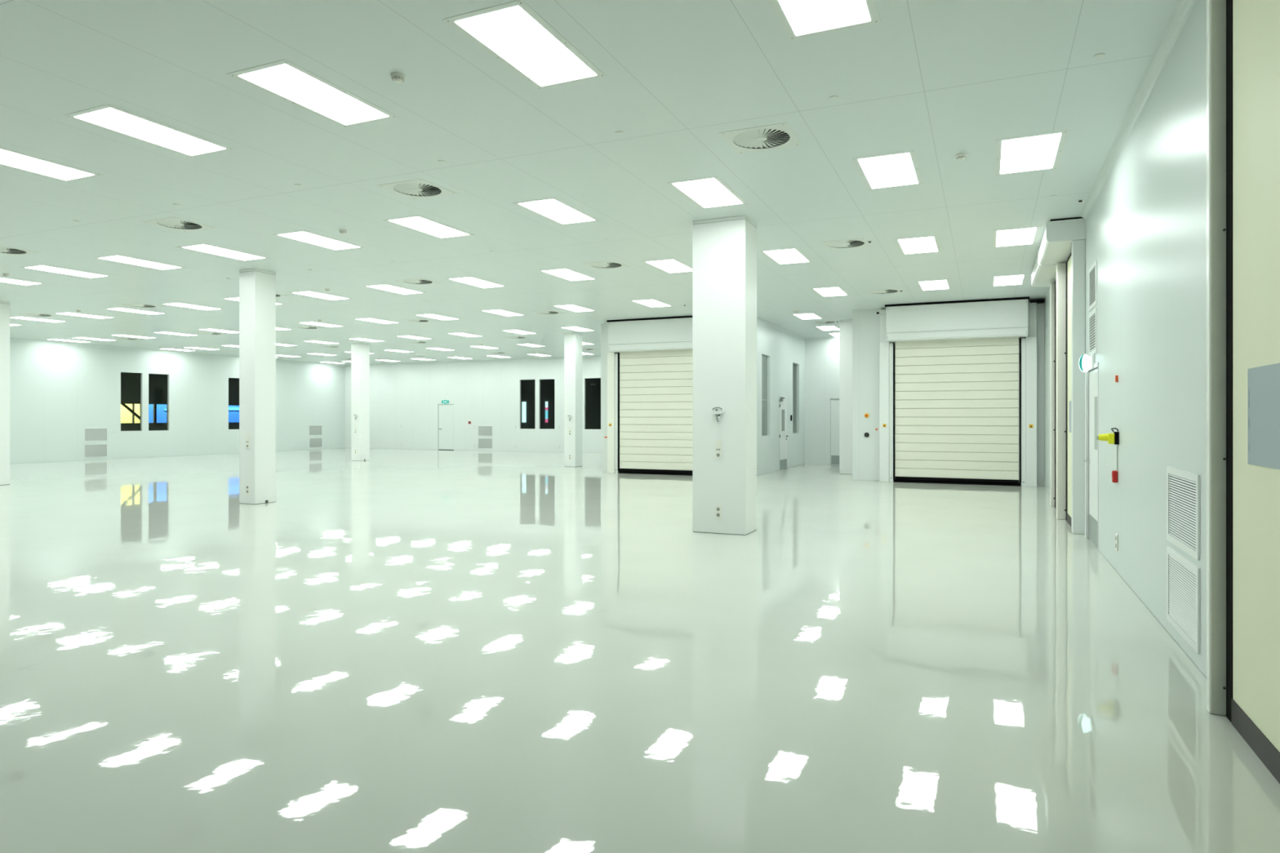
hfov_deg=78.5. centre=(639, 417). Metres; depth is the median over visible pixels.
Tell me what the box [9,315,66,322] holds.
recessed light
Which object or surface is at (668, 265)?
recessed light
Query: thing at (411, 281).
ceiling vent
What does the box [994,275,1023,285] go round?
diffuser
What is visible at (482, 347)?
diffuser
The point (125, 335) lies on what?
recessed light
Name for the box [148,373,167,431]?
window
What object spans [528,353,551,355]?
recessed light
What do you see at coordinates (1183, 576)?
air vent
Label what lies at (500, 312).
recessed light
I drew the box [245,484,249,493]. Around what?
power socket
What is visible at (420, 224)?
recessed light
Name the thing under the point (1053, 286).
door
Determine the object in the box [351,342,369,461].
column
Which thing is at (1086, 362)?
exit sign
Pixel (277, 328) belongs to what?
recessed light
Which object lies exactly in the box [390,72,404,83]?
smoke detector
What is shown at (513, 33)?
recessed light
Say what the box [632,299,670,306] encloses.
diffuser
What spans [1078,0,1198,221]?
trim
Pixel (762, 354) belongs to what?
window
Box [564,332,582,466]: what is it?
column
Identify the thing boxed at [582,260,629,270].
ceiling vent
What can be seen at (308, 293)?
recessed light
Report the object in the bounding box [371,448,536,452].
baseboard
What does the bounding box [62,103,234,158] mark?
recessed light
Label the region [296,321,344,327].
recessed light
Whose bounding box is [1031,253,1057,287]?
box
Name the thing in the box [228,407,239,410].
rail
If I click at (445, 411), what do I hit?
door
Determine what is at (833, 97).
plate
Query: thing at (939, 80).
ceiling
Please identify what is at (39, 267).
recessed light
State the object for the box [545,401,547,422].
window
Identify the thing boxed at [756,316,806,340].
trim
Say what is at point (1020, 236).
recessed light
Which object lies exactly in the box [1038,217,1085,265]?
box
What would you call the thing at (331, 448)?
baseboard
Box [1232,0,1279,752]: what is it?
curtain
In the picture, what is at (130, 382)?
wall
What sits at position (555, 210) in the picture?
recessed light
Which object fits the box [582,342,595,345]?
recessed light
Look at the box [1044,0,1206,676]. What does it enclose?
wall
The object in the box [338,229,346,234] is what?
smoke detector
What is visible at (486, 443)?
air vent
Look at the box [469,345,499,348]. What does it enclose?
recessed light
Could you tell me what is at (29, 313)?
ceiling vent
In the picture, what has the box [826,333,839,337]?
recessed light
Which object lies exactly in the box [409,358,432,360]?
recessed light
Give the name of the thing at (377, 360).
recessed light
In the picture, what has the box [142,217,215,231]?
ceiling vent
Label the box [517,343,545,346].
recessed light
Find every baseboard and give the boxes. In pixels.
[21,448,333,463]
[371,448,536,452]
[1098,550,1206,678]
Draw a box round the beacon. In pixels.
[1096,427,1119,444]
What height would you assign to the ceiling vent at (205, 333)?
0.345 m
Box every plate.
[615,131,623,134]
[829,95,839,99]
[1093,53,1105,58]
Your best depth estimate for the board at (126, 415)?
32.83 m
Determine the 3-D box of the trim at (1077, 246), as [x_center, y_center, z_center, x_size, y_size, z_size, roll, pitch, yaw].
[5.579,-0.384,9.965,0.139,3.717,0.180,0,0,24]
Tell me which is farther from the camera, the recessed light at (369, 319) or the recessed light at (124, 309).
the recessed light at (369, 319)
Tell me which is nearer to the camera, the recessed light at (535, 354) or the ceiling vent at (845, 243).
the ceiling vent at (845, 243)
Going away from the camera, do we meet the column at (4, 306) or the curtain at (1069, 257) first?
the curtain at (1069, 257)
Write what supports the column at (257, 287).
on the floor
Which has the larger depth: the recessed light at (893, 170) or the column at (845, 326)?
the column at (845, 326)
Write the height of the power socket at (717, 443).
0.228 m
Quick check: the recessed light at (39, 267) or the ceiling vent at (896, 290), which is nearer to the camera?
the recessed light at (39, 267)
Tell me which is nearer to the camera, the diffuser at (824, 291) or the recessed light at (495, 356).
the diffuser at (824, 291)
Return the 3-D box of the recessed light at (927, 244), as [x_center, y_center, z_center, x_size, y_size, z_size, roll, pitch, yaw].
[4.101,-2.528,11.522,0.592,0.004,1.168,0,0,24]
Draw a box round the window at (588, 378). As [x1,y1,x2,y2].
[585,377,600,429]
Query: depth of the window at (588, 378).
32.59 m
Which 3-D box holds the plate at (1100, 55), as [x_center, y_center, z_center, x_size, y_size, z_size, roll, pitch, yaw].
[3.208,-2.526,5.470,0.072,0.006,0.072,0,0,24]
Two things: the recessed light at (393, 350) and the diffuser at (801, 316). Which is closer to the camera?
the diffuser at (801, 316)
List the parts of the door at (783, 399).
vision panel, kick plate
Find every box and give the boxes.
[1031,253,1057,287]
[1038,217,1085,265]
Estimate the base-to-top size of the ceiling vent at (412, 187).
0.345 m
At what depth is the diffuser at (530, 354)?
31.52 m
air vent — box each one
[84,427,106,441]
[84,444,106,457]
[309,425,322,435]
[309,437,322,448]
[478,426,492,435]
[478,438,492,448]
[1088,259,1097,311]
[1088,307,1097,356]
[1166,466,1199,560]
[1166,546,1199,653]
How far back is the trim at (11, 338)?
28.77 m
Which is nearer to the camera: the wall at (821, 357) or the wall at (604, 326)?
the wall at (604, 326)
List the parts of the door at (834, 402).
kick plate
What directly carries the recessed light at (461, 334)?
in the ceiling
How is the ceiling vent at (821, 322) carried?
in the ceiling
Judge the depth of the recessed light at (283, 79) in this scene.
6.10 m
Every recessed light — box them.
[0,146,102,182]
[0,277,46,285]
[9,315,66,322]
[19,264,111,278]
[48,338,89,342]
[55,311,114,319]
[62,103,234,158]
[73,337,114,341]
[93,254,185,270]
[103,307,165,315]
[110,334,154,338]
[152,331,198,336]
[158,348,195,351]
[160,302,223,310]
[176,243,270,261]
[185,346,217,350]
[195,328,239,333]
[220,345,239,347]
[222,297,285,305]
[226,58,398,128]
[272,230,364,250]
[275,327,293,330]
[275,342,298,346]
[275,355,297,357]
[288,290,351,300]
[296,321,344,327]
[305,340,339,344]
[307,353,333,355]
[320,361,341,364]
[349,337,382,342]
[355,317,401,324]
[362,284,425,294]
[377,360,400,361]
[382,214,474,239]
[386,349,410,352]
[397,335,430,339]
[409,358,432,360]
[415,313,459,319]
[426,347,453,351]
[442,0,607,89]
[444,276,507,288]
[445,332,482,337]
[448,356,473,359]
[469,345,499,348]
[479,309,524,316]
[488,355,511,357]
[502,329,537,334]
[511,197,599,225]
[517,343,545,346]
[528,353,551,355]
[537,267,597,281]
[551,304,596,311]
[560,326,594,331]
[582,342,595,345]
[629,298,673,307]
[641,258,692,273]
[666,176,748,208]
[759,247,813,264]
[768,0,880,40]
[791,312,822,319]
[809,286,850,297]
[814,325,839,330]
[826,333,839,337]
[851,150,924,190]
[893,235,942,254]
[915,279,951,290]
[991,226,1041,247]
[991,274,1027,286]
[994,129,1069,176]
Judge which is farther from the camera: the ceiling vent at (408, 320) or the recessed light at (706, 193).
the ceiling vent at (408, 320)
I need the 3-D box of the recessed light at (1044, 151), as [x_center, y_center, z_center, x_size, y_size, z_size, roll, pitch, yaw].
[3.743,-2.527,7.541,0.592,0.004,1.168,0,0,24]
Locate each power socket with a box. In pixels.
[245,435,249,448]
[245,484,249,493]
[715,440,721,458]
[715,506,721,518]
[1115,533,1118,551]
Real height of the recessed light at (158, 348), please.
0.004 m
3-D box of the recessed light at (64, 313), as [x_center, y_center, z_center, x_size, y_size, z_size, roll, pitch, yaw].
[-13.777,-2.528,19.433,0.592,0.004,1.168,0,0,24]
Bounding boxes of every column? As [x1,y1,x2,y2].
[0,301,9,485]
[239,268,275,504]
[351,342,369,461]
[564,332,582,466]
[692,215,756,535]
[839,320,852,474]
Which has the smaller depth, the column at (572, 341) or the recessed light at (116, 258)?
the recessed light at (116, 258)
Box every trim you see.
[9,337,346,366]
[346,355,600,366]
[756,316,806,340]
[807,337,839,340]
[1071,239,1084,534]
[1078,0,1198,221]
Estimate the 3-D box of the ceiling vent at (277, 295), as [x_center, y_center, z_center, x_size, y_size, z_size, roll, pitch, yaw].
[-7.703,-2.697,16.165,0.610,0.345,0.610,0,0,24]
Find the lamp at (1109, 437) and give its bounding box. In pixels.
[1097,433,1114,444]
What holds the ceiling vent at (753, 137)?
in the ceiling
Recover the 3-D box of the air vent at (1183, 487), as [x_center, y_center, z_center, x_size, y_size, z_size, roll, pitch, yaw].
[3.434,0.585,4.960,0.011,0.500,0.860,0,0,24]
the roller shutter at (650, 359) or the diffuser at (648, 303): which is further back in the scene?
the roller shutter at (650, 359)
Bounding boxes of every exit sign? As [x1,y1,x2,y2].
[441,399,449,404]
[1079,354,1094,372]
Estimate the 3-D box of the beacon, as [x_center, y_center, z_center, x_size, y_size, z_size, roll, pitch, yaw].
[4.432,0.176,7.421,0.184,0.158,0.090,0,0,24]
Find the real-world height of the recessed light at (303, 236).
0.004 m
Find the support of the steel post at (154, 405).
on the floor
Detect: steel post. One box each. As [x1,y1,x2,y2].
[132,404,134,422]
[153,404,156,422]
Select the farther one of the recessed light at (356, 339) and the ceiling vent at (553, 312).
the recessed light at (356, 339)
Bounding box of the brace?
[121,404,139,419]
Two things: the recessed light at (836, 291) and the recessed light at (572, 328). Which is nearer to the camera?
the recessed light at (836, 291)
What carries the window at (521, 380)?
in the wall at (482, 393)
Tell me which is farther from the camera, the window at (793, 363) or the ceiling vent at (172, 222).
the window at (793, 363)
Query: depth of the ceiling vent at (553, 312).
18.85 m
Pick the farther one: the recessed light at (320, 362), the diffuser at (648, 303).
the recessed light at (320, 362)
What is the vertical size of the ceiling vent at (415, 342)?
0.345 m
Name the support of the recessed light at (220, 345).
in the ceiling
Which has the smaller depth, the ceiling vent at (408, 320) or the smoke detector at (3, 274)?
the smoke detector at (3, 274)
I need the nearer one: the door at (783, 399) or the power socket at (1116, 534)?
the power socket at (1116, 534)
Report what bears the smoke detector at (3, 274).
attached to the ceiling
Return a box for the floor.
[0,448,1279,852]
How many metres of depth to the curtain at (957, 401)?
17.31 m
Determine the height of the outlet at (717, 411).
0.193 m
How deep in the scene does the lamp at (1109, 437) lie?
7.39 m
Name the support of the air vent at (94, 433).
in the wall at (58, 391)
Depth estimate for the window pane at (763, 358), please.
22.49 m
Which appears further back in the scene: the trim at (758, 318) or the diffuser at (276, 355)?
the diffuser at (276, 355)
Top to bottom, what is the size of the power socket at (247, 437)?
0.222 m
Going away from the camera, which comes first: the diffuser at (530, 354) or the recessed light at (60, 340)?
the recessed light at (60, 340)
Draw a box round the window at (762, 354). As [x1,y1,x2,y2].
[761,354,767,435]
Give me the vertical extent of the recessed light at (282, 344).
0.004 m
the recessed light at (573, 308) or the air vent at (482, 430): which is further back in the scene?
the air vent at (482, 430)
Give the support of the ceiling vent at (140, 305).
in the ceiling
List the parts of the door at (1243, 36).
guide post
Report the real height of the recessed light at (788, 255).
0.004 m
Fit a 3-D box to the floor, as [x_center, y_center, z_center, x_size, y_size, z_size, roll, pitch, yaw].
[-9.103,1.535,12.667,29.900,0.120,42.000,0,0,24]
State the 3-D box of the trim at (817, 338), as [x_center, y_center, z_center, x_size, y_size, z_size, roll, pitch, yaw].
[7.851,-2.491,23.822,5.520,0.075,0.075,0,0,24]
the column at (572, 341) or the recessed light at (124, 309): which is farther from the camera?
the column at (572, 341)
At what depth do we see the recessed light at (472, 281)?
14.61 m
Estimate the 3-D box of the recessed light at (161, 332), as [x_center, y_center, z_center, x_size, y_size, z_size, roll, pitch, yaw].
[-14.033,-2.528,23.687,0.592,0.004,1.168,0,0,24]
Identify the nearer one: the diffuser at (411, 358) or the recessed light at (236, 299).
the recessed light at (236, 299)
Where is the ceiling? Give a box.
[0,0,1177,364]
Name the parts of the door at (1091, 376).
kick plate, vision panel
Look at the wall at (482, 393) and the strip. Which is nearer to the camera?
the strip
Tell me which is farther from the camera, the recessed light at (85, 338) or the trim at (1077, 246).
the recessed light at (85, 338)
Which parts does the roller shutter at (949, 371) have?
guide post, guide post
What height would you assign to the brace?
0.730 m
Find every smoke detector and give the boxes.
[2,273,9,276]
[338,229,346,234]
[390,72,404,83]
[955,153,967,160]
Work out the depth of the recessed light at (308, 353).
31.50 m
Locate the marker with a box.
[1115,375,1118,382]
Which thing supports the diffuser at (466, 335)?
attached to the recessed light at (461, 334)
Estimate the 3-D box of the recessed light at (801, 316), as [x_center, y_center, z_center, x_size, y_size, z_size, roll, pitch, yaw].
[4.199,-2.528,19.597,0.592,0.004,1.168,0,0,24]
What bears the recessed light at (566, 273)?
in the ceiling
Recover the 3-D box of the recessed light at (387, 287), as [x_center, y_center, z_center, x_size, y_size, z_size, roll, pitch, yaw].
[-4.838,-2.528,15.478,0.592,0.004,1.168,0,0,24]
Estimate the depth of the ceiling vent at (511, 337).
24.78 m
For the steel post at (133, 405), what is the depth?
31.64 m
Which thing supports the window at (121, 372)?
in the wall at (58, 391)
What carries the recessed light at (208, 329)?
in the ceiling
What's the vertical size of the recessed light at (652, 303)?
0.004 m
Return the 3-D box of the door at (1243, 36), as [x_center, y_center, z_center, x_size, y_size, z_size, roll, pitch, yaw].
[2.476,-0.375,2.940,0.129,3.700,2.140,0,0,24]
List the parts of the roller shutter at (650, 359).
guide post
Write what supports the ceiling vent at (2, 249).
in the ceiling
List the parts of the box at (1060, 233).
plate, plate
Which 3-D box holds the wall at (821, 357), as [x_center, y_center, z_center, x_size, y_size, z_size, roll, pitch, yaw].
[7.946,-0.527,23.888,5.800,4.005,0.120,0,0,24]
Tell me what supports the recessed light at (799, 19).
in the ceiling
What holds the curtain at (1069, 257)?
hanging from the door at (1063, 271)
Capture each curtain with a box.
[619,349,692,470]
[895,337,1018,479]
[1067,256,1071,516]
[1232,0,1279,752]
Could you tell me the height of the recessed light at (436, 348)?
0.004 m
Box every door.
[437,404,453,450]
[779,395,788,469]
[830,397,839,464]
[1049,280,1056,508]
[1056,253,1071,526]
[1084,362,1098,550]
[1206,0,1279,783]
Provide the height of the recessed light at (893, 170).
0.004 m
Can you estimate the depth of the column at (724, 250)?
9.95 m
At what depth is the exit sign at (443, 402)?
35.34 m
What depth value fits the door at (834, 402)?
24.61 m
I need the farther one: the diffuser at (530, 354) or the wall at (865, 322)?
the diffuser at (530, 354)
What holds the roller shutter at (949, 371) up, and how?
attached to the wall at (865, 322)
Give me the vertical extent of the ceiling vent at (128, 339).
0.345 m
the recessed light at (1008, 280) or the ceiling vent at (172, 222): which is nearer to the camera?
the ceiling vent at (172, 222)
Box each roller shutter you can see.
[606,315,692,475]
[879,296,1036,486]
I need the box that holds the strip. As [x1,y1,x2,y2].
[1030,300,1044,303]
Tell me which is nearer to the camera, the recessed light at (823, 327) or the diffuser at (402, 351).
the recessed light at (823, 327)
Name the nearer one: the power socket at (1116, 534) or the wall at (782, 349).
the power socket at (1116, 534)
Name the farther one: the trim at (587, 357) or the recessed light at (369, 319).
the trim at (587, 357)
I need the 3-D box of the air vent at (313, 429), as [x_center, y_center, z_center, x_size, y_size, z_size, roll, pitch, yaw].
[-14.960,0.595,36.112,0.011,0.450,0.760,0,0,24]
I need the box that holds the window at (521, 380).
[520,379,534,428]
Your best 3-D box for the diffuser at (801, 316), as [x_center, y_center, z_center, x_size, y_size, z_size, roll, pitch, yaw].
[4.199,-2.527,19.597,0.480,0.003,1.066,0,0,24]
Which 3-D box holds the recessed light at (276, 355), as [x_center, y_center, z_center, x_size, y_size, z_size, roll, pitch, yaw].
[-14.544,-2.528,32.193,0.592,0.004,1.168,0,0,24]
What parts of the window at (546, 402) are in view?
pane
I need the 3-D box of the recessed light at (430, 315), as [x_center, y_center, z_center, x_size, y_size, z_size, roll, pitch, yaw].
[-5.094,-2.528,19.731,0.592,0.004,1.168,0,0,24]
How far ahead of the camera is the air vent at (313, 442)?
36.10 m
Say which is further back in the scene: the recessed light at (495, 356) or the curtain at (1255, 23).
the recessed light at (495, 356)
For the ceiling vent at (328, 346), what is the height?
0.345 m
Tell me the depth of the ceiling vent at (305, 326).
22.06 m
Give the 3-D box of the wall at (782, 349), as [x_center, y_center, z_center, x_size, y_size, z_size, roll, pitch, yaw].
[4.029,-0.527,22.351,0.120,4.005,6.100,0,0,24]
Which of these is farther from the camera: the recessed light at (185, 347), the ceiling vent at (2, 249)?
the recessed light at (185, 347)
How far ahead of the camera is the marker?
7.41 m
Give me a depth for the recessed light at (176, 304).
17.82 m
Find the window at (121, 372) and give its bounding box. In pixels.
[120,372,141,431]
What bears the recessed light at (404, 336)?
in the ceiling
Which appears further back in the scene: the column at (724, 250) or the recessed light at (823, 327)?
the recessed light at (823, 327)
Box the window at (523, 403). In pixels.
[521,401,525,422]
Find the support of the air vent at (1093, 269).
in the wall at (1146, 226)
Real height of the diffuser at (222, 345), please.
0.003 m
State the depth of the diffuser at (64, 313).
19.40 m
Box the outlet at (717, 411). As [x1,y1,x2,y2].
[711,407,724,422]
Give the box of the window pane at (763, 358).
[761,355,765,435]
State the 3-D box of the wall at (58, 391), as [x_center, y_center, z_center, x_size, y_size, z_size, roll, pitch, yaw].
[-22.738,-0.527,18.700,0.120,4.005,41.800,0,0,24]
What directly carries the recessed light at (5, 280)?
in the ceiling
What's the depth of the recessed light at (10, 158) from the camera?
7.90 m
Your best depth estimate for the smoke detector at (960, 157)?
7.51 m
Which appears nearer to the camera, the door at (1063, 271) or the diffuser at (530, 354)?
the door at (1063, 271)
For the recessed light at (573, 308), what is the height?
0.004 m
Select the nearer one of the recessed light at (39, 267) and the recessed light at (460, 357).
the recessed light at (39, 267)
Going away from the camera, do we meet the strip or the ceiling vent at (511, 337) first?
the strip
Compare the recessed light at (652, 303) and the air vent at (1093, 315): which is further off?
the recessed light at (652, 303)
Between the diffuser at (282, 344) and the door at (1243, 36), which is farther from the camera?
the diffuser at (282, 344)
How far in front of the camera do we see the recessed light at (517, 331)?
23.09 m
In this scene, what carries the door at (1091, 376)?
in the wall at (1146, 226)
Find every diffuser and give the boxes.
[57,312,110,318]
[222,345,239,346]
[275,343,296,346]
[275,355,296,356]
[386,350,408,352]
[410,358,431,359]
[450,333,479,337]
[471,346,497,348]
[529,354,549,355]
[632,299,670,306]
[793,313,820,319]
[813,287,847,296]
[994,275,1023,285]
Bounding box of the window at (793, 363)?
[792,363,796,433]
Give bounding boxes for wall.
[9,340,345,463]
[120,373,239,431]
[345,357,600,453]
[600,323,608,472]
[756,320,804,475]
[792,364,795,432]
[804,337,839,464]
[852,299,1044,485]
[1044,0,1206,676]
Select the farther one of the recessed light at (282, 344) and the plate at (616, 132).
the recessed light at (282, 344)
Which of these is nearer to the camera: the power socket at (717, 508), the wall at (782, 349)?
the power socket at (717, 508)
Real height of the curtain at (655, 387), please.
3.098 m
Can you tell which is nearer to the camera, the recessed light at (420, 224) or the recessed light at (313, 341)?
the recessed light at (420, 224)
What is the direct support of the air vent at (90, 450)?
in the wall at (58, 391)
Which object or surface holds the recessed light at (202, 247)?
in the ceiling
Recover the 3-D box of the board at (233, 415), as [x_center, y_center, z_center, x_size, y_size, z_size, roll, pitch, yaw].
[-19.905,-0.525,36.420,0.080,4.000,6.700,0,0,24]
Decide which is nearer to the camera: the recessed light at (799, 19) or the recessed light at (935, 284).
the recessed light at (799, 19)
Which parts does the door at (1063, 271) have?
guide post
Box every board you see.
[120,404,139,422]
[148,404,239,422]
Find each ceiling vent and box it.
[0,245,39,256]
[20,312,57,317]
[113,337,140,340]
[120,303,162,308]
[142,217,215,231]
[197,332,227,335]
[275,293,288,297]
[293,325,321,328]
[320,345,339,347]
[376,178,457,199]
[394,277,440,285]
[403,319,433,322]
[408,341,429,343]
[506,336,527,338]
[531,310,563,315]
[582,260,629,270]
[719,122,801,154]
[811,320,838,324]
[821,237,870,249]
[867,288,902,294]
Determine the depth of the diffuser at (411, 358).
33.72 m
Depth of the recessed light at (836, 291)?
15.74 m

